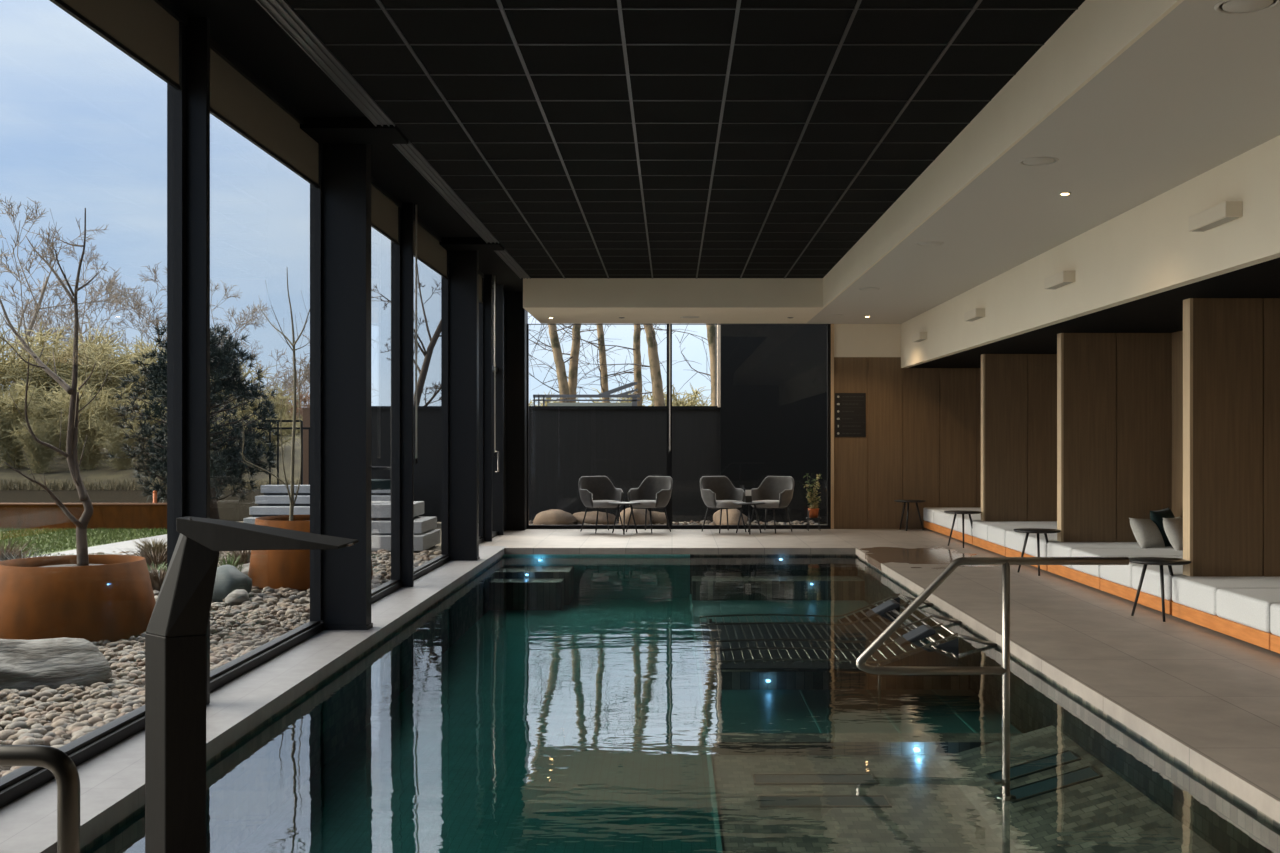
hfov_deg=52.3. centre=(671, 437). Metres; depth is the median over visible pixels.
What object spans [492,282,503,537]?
door
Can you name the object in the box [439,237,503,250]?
trim
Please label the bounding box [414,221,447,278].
roller blind
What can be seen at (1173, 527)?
cushion
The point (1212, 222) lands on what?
diffuser
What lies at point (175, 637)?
spout
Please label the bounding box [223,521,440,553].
ground
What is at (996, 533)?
seat cushion
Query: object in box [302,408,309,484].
timber post
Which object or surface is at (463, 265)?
column
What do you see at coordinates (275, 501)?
steps
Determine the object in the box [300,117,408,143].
trim
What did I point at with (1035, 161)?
ceiling vent
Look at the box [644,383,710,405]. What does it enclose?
bare shrub
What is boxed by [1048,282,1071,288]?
diffuser
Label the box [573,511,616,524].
boulder
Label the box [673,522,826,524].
ground
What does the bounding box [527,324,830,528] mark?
window
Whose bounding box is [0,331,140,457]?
bare shrub
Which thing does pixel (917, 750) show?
pool light
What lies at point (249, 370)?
bare shrub
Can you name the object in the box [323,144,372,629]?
column
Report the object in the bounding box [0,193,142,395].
bare tree
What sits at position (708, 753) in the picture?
trim
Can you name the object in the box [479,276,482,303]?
roller blind
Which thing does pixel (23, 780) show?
window
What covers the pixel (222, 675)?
window
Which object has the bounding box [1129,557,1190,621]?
side table
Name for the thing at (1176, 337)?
wall
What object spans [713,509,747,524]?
boulder
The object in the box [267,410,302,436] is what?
bare shrub
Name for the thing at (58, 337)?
bare shrub
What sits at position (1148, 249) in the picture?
wall
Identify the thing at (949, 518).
seat cushion
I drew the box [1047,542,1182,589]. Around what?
daybed
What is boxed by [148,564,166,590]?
clump
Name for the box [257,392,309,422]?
bare shrub
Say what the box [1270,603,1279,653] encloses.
daybed
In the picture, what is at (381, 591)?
window
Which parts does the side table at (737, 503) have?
leg, leg, leg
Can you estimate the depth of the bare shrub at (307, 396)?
71.15 m
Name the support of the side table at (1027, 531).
on the floor at (1230, 684)
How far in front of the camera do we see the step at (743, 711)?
9.81 m
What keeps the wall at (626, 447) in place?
on the ground at (821, 523)
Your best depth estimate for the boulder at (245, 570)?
13.44 m
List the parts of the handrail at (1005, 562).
rail, post, foot plate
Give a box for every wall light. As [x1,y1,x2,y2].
[912,332,926,341]
[964,308,984,320]
[1044,271,1074,288]
[1189,201,1241,231]
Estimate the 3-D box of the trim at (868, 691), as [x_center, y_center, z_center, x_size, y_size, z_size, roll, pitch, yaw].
[1.600,2.065,9.740,0.018,0.010,1.880,0,0,0]
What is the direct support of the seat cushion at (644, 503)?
on the armchair at (654, 492)
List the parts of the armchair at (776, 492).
leg, leg, leg, leg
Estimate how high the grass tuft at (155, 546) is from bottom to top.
0.300 m
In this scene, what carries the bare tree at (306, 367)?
on the hill
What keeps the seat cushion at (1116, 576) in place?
on the daybed at (1122, 581)
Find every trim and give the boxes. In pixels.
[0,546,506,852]
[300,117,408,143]
[371,406,719,408]
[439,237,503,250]
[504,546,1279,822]
[698,676,722,852]
[717,325,720,406]
[799,690,822,732]
[831,324,833,528]
[866,690,901,732]
[931,690,977,732]
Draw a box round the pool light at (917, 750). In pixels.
[913,747,920,752]
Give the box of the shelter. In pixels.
[533,382,639,405]
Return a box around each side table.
[609,502,640,534]
[733,502,764,534]
[894,500,925,530]
[944,510,981,547]
[1014,528,1060,575]
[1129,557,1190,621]
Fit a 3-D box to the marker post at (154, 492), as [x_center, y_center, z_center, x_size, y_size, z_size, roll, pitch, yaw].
[-8.960,1.205,22.600,0.072,0.590,0.068,0,0,0]
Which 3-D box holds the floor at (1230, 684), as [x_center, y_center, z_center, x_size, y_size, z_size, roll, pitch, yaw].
[1.250,1.500,8.950,8.100,0.100,23.900,0,0,0]
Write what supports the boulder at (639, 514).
on the garden bed
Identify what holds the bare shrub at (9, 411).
on the bank
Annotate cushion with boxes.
[593,500,620,507]
[629,500,655,507]
[716,500,742,507]
[751,500,778,507]
[923,507,980,523]
[934,510,980,526]
[945,513,980,531]
[958,517,980,535]
[972,521,1056,540]
[988,525,1056,546]
[1005,530,1056,552]
[1025,535,1058,556]
[1047,542,1172,568]
[1072,548,1182,577]
[1100,556,1182,587]
[1129,518,1164,547]
[1132,565,1185,600]
[1150,507,1174,546]
[1163,516,1182,550]
[1172,576,1279,615]
[1216,588,1279,632]
[1270,603,1279,635]
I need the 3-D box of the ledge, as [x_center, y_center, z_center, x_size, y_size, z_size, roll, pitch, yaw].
[1.455,1.965,10.800,2.430,0.290,13.300,0,0,0]
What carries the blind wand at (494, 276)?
hanging from the ceiling at (243, 28)
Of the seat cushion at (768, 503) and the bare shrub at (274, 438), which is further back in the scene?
the bare shrub at (274, 438)
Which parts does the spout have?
post, spout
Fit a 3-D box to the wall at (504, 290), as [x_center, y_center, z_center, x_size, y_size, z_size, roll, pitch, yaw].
[-2.660,-0.420,19.985,0.120,3.740,0.930,0,0,0]
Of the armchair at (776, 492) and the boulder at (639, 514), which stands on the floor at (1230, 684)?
the armchair at (776, 492)
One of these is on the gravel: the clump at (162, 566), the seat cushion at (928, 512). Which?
the clump at (162, 566)
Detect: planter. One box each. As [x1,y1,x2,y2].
[0,555,155,641]
[248,515,373,589]
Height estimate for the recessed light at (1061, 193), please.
0.012 m
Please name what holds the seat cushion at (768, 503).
on the armchair at (776, 492)
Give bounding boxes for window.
[0,0,209,807]
[210,36,323,691]
[321,176,401,622]
[391,203,449,586]
[448,270,491,555]
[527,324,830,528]
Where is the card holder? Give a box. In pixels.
[744,490,751,502]
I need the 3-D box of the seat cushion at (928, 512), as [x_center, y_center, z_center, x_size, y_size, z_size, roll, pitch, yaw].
[4.640,1.210,20.366,1.280,0.210,0.838,0,0,0]
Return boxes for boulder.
[0,637,112,690]
[212,565,251,601]
[225,589,248,605]
[237,563,249,575]
[533,509,576,524]
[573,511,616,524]
[619,508,650,524]
[651,511,666,523]
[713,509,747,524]
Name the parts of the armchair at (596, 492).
leg, leg, leg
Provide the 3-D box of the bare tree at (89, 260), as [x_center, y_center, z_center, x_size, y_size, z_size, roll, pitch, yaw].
[-26.445,-4.017,57.891,5.784,9.119,5.628,0,0,31]
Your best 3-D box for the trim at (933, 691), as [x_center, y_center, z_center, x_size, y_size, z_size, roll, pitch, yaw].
[2.130,2.065,9.740,0.018,0.010,1.880,0,0,0]
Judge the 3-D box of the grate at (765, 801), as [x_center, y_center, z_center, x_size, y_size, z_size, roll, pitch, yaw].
[0.860,2.064,7.410,0.740,0.012,0.220,0,0,0]
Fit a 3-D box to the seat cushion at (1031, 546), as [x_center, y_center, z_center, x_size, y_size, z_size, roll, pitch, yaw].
[4.640,1.210,14.401,1.280,0.210,0.838,0,0,0]
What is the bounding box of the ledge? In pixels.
[701,676,1220,852]
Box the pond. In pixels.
[0,490,263,520]
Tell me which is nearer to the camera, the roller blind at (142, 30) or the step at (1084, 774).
the roller blind at (142, 30)
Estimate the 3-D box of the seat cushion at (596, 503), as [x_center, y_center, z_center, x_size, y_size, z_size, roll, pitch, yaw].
[-1.064,1.012,20.124,0.490,0.105,0.510,0,0,-32]
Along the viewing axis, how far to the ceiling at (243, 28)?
8.54 m
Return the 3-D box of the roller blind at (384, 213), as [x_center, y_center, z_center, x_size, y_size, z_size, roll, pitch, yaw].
[-2.657,-2.058,11.360,0.022,0.365,2.560,0,0,0]
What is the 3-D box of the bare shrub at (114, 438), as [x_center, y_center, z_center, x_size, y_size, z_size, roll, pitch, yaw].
[-17.089,0.333,40.407,1.864,2.248,1.999,0,0,-8]
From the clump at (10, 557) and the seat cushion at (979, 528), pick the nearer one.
the clump at (10, 557)
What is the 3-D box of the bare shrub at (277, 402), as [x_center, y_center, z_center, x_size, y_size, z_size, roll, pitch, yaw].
[-14.164,-0.298,45.035,2.917,3.518,3.128,0,0,-26]
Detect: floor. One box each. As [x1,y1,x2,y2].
[232,676,716,852]
[479,529,1279,761]
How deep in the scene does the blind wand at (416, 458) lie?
12.76 m
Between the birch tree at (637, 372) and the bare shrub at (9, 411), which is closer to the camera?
the birch tree at (637, 372)
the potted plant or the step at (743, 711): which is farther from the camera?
the potted plant
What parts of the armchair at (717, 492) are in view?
leg, leg, seat frame, leg, leg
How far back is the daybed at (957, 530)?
18.21 m
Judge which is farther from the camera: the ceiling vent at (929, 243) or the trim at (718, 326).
the trim at (718, 326)
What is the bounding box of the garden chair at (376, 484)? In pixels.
[371,467,390,489]
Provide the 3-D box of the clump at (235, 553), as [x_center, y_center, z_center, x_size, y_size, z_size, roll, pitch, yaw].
[-4.753,1.330,14.579,0.731,0.339,0.716,0,0,0]
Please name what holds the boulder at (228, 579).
on the garden bed
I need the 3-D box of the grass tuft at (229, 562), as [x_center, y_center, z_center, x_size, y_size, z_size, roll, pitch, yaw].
[-4.444,1.313,13.088,0.396,0.374,0.393,0,0,0]
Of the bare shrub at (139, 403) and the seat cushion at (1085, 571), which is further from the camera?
the bare shrub at (139, 403)
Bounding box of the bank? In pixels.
[0,418,299,489]
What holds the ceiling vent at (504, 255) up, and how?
in the ceiling at (243, 28)
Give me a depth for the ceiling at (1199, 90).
8.31 m
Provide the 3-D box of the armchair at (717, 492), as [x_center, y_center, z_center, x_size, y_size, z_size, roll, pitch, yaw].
[0.788,1.024,20.169,0.653,0.856,0.615,0,0,-32]
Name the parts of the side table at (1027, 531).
leg, leg, leg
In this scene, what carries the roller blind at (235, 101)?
attached to the window at (222, 675)
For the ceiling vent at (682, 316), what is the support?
attached to the bulkhead at (567, 300)
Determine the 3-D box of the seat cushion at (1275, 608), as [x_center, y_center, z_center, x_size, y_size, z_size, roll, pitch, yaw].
[4.640,1.210,8.321,1.280,0.210,0.838,0,0,0]
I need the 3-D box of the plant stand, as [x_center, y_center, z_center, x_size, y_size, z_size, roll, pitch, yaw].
[2.220,1.285,20.450,0.240,0.331,0.240,0,0,0]
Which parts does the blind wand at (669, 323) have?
rod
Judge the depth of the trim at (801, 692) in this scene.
9.79 m
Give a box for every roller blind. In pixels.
[49,0,179,89]
[210,49,319,187]
[371,184,398,244]
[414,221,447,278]
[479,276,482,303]
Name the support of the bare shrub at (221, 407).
on the bank
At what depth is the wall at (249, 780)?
7.11 m
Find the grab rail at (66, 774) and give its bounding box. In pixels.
[0,745,79,852]
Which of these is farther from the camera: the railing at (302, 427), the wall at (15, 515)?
the railing at (302, 427)
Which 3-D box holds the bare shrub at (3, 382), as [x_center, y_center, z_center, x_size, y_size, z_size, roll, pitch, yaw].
[-23.434,-1.269,43.792,4.866,5.473,4.537,0,0,-29]
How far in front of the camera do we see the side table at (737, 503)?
19.82 m
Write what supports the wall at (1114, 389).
attached to the wall at (1176, 337)
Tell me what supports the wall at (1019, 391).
attached to the wall at (1176, 337)
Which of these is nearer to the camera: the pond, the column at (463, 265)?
the column at (463, 265)
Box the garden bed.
[0,554,438,770]
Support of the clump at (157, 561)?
on the garden bed
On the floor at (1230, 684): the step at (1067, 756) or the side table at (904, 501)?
the side table at (904, 501)
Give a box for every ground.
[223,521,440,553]
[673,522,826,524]
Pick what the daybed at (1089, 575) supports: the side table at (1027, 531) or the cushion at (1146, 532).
the cushion at (1146, 532)
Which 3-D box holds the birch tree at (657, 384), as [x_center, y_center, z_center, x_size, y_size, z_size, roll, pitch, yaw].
[-1.392,-2.161,31.009,3.042,7.325,4.598,0,0,0]
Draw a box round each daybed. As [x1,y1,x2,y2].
[923,507,980,534]
[945,513,980,544]
[972,521,1056,555]
[1005,530,1058,572]
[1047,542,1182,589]
[1100,556,1185,616]
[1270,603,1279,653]
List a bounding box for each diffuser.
[967,317,981,320]
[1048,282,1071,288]
[1192,217,1238,231]
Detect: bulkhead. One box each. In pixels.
[523,278,823,323]
[823,0,1183,307]
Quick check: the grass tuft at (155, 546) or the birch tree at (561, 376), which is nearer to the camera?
the grass tuft at (155, 546)
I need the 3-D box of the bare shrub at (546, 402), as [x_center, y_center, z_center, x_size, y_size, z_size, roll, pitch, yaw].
[-4.824,-0.196,47.881,3.409,3.341,3.241,0,0,-30]
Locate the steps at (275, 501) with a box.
[243,485,390,523]
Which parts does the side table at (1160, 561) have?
leg, leg, leg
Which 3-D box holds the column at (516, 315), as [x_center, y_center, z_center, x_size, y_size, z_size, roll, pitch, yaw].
[-2.530,-0.420,20.675,0.440,3.740,0.450,0,0,0]
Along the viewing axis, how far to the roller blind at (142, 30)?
6.47 m
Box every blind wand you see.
[415,205,417,463]
[494,276,495,455]
[669,323,670,453]
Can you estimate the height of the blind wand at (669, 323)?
2.070 m
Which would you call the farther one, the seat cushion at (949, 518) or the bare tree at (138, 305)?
the bare tree at (138, 305)
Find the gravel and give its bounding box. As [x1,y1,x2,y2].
[0,520,817,776]
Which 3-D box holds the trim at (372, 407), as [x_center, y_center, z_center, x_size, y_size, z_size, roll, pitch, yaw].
[-2.270,-0.545,23.375,6.260,0.050,0.230,0,0,0]
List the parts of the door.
handle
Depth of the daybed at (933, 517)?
20.10 m
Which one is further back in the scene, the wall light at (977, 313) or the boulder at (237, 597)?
the wall light at (977, 313)
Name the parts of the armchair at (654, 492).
leg, leg, seat frame, leg, leg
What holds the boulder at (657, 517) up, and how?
on the garden bed
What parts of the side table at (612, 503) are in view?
leg, leg, leg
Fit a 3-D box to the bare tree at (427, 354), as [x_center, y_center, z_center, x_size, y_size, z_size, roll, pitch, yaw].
[-6.023,-2.073,33.987,4.522,7.265,3.065,0,0,-45]
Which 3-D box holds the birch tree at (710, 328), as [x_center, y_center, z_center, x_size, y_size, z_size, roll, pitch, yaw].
[0.891,-2.315,29.892,4.251,7.639,2.514,0,0,0]
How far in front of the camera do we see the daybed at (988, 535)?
16.56 m
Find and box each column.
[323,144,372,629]
[449,251,479,560]
[506,292,527,529]
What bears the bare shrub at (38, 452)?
on the bank
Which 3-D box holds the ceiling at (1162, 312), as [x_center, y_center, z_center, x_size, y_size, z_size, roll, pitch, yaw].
[4.575,-1.163,8.950,1.650,0.095,23.900,0,0,0]
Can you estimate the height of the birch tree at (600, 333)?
7.541 m
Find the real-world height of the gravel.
0.126 m
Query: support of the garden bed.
on the ground at (437, 547)
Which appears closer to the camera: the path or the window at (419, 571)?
the window at (419, 571)
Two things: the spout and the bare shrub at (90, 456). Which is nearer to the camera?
the spout
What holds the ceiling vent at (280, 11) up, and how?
in the ceiling at (243, 28)
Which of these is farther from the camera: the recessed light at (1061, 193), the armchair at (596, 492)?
the armchair at (596, 492)
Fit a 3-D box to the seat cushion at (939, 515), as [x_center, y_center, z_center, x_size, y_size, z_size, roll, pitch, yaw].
[4.640,1.210,19.516,1.280,0.210,0.838,0,0,0]
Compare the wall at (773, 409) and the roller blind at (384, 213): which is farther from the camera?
the wall at (773, 409)
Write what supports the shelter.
on the ground at (821, 523)
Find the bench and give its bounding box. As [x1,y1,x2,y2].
[1172,576,1279,650]
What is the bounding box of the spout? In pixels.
[145,516,358,852]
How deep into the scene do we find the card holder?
19.82 m
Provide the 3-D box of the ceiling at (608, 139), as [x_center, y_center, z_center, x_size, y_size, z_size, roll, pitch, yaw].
[0.080,-2.287,7.600,4.100,0.126,21.200,0,0,0]
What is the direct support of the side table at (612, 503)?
on the floor at (1230, 684)
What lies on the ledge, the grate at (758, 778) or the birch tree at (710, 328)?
the grate at (758, 778)
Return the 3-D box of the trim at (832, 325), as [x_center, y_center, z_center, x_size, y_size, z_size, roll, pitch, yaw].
[2.555,-0.185,20.860,0.050,3.270,0.180,0,0,0]
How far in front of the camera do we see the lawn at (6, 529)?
19.27 m
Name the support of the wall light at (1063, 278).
attached to the wall at (1148, 249)
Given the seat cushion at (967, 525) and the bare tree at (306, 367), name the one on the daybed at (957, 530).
the seat cushion at (967, 525)
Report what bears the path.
on the lawn at (6, 529)
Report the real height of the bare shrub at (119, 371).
5.375 m
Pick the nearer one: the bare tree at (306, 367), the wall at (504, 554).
the wall at (504, 554)
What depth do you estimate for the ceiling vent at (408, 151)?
11.61 m
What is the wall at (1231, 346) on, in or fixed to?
attached to the wall at (1176, 337)
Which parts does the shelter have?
rail, panel, post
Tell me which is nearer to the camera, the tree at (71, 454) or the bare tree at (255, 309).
the tree at (71, 454)
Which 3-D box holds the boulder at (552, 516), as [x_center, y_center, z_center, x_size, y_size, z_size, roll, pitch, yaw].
[-1.989,1.419,22.200,0.732,0.422,0.577,0,0,0]
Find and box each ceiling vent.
[256,0,394,125]
[393,141,498,242]
[495,248,530,278]
[681,316,698,317]
[826,314,842,315]
[916,241,943,245]
[1018,157,1058,165]
[1214,0,1279,14]
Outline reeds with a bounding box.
[0,477,300,489]
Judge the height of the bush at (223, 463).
3.689 m
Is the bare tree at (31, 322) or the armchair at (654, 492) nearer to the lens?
the armchair at (654, 492)
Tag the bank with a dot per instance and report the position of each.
(59, 471)
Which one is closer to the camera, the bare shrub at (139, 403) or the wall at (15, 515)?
the wall at (15, 515)
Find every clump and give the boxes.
[0,538,39,560]
[0,550,57,560]
[120,544,166,568]
[147,561,166,573]
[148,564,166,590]
[219,550,250,564]
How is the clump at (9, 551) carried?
on the gravel
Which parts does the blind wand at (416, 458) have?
rod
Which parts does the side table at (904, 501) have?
leg, leg, leg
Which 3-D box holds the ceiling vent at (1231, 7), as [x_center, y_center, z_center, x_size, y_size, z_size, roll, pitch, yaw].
[2.410,-1.816,5.460,0.260,0.008,0.260,0,0,0]
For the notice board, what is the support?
attached to the wall at (922, 441)
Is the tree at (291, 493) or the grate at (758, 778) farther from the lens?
the tree at (291, 493)
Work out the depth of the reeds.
38.28 m
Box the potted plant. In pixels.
[803,473,821,517]
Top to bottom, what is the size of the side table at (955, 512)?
0.472 m
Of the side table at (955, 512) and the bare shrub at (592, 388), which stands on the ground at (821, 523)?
the bare shrub at (592, 388)
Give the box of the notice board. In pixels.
[835,393,865,436]
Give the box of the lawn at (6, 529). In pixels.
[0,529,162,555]
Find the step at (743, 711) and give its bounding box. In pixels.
[704,690,1020,744]
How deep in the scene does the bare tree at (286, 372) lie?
97.06 m
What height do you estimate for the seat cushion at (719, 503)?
0.105 m
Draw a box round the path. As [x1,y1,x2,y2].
[27,534,166,557]
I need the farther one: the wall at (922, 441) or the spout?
the wall at (922, 441)
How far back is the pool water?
10.91 m
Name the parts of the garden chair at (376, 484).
seat, arm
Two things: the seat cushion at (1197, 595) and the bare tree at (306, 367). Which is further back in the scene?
the bare tree at (306, 367)
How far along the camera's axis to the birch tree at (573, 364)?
31.22 m
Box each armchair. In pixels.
[578,476,623,532]
[626,476,672,533]
[700,476,745,532]
[748,476,793,532]
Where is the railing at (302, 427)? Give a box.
[257,420,309,484]
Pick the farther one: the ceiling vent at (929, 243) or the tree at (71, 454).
the ceiling vent at (929, 243)
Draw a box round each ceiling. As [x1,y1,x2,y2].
[170,0,522,291]
[285,0,1084,278]
[806,0,1279,323]
[909,257,1279,367]
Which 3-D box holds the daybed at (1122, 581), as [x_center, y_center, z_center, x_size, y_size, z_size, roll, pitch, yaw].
[4.640,1.278,11.365,1.280,0.345,1.700,0,0,0]
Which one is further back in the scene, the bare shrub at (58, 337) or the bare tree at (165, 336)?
the bare tree at (165, 336)
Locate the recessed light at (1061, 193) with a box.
[1059,192,1070,194]
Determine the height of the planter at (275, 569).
0.680 m
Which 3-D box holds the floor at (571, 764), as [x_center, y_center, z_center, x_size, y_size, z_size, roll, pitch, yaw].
[-1.110,2.160,10.800,2.700,0.100,13.300,0,0,0]
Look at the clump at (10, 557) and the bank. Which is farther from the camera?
the bank
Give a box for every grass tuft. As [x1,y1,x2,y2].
[127,536,166,558]
[218,552,247,570]
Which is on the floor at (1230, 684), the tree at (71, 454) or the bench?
the bench
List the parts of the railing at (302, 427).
rail, rail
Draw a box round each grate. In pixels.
[752,773,877,784]
[757,795,891,807]
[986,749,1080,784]
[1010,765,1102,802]
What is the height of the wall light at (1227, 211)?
0.103 m
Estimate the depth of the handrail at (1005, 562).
7.03 m
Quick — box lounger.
[718,593,996,712]
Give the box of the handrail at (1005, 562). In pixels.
[856,557,1128,801]
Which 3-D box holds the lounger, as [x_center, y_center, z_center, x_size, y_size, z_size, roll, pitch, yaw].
[1.349,1.763,11.000,2.190,0.614,2.524,0,0,0]
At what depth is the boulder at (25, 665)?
7.87 m
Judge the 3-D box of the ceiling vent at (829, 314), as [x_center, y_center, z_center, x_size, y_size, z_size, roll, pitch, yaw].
[2.410,-1.816,19.300,0.260,0.008,0.260,0,0,0]
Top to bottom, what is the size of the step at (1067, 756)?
0.157 m
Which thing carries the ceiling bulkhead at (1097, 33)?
attached to the ceiling at (1199, 90)
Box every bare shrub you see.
[0,316,126,448]
[0,318,54,449]
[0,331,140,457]
[0,373,56,468]
[6,413,67,473]
[34,374,142,470]
[48,325,166,443]
[83,412,140,470]
[92,340,163,448]
[124,393,166,458]
[210,352,282,423]
[210,407,243,455]
[229,380,301,428]
[229,407,300,455]
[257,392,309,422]
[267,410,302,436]
[288,386,309,407]
[529,390,579,405]
[575,388,647,405]
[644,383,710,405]
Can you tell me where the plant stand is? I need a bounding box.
[806,511,820,530]
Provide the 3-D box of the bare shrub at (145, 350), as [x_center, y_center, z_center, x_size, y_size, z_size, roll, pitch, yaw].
[-17.634,-0.929,44.364,4.258,4.789,3.970,0,0,33]
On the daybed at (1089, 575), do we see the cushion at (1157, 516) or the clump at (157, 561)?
the cushion at (1157, 516)
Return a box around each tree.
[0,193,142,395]
[0,208,110,565]
[2,241,166,363]
[100,263,166,354]
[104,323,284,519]
[165,336,272,390]
[210,279,273,378]
[240,270,309,520]
[248,348,308,406]
[267,334,309,419]
[371,264,440,405]
[528,316,582,402]
[529,325,612,403]
[534,322,666,402]
[554,325,709,405]
[568,325,664,405]
[636,325,714,405]
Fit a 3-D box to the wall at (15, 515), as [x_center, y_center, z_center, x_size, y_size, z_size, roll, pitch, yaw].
[-16.850,1.288,21.530,18.300,0.425,0.120,0,0,0]
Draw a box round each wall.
[0,503,166,528]
[80,554,1279,852]
[371,409,719,521]
[503,554,689,555]
[504,290,505,530]
[715,325,826,521]
[834,324,980,528]
[901,135,1279,367]
[981,354,1056,520]
[1057,333,1170,541]
[1171,331,1182,517]
[1183,298,1279,575]
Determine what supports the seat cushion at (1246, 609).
on the bench
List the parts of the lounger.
leg, leg, rail, rail, rail, plate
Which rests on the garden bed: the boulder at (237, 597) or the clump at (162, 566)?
the boulder at (237, 597)
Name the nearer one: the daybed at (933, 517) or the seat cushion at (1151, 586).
the seat cushion at (1151, 586)
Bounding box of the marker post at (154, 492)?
[153,491,156,502]
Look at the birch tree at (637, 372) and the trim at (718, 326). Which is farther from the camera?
the birch tree at (637, 372)
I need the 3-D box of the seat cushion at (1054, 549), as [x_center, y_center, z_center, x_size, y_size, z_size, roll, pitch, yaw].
[4.640,1.210,13.506,1.280,0.210,0.838,0,0,0]

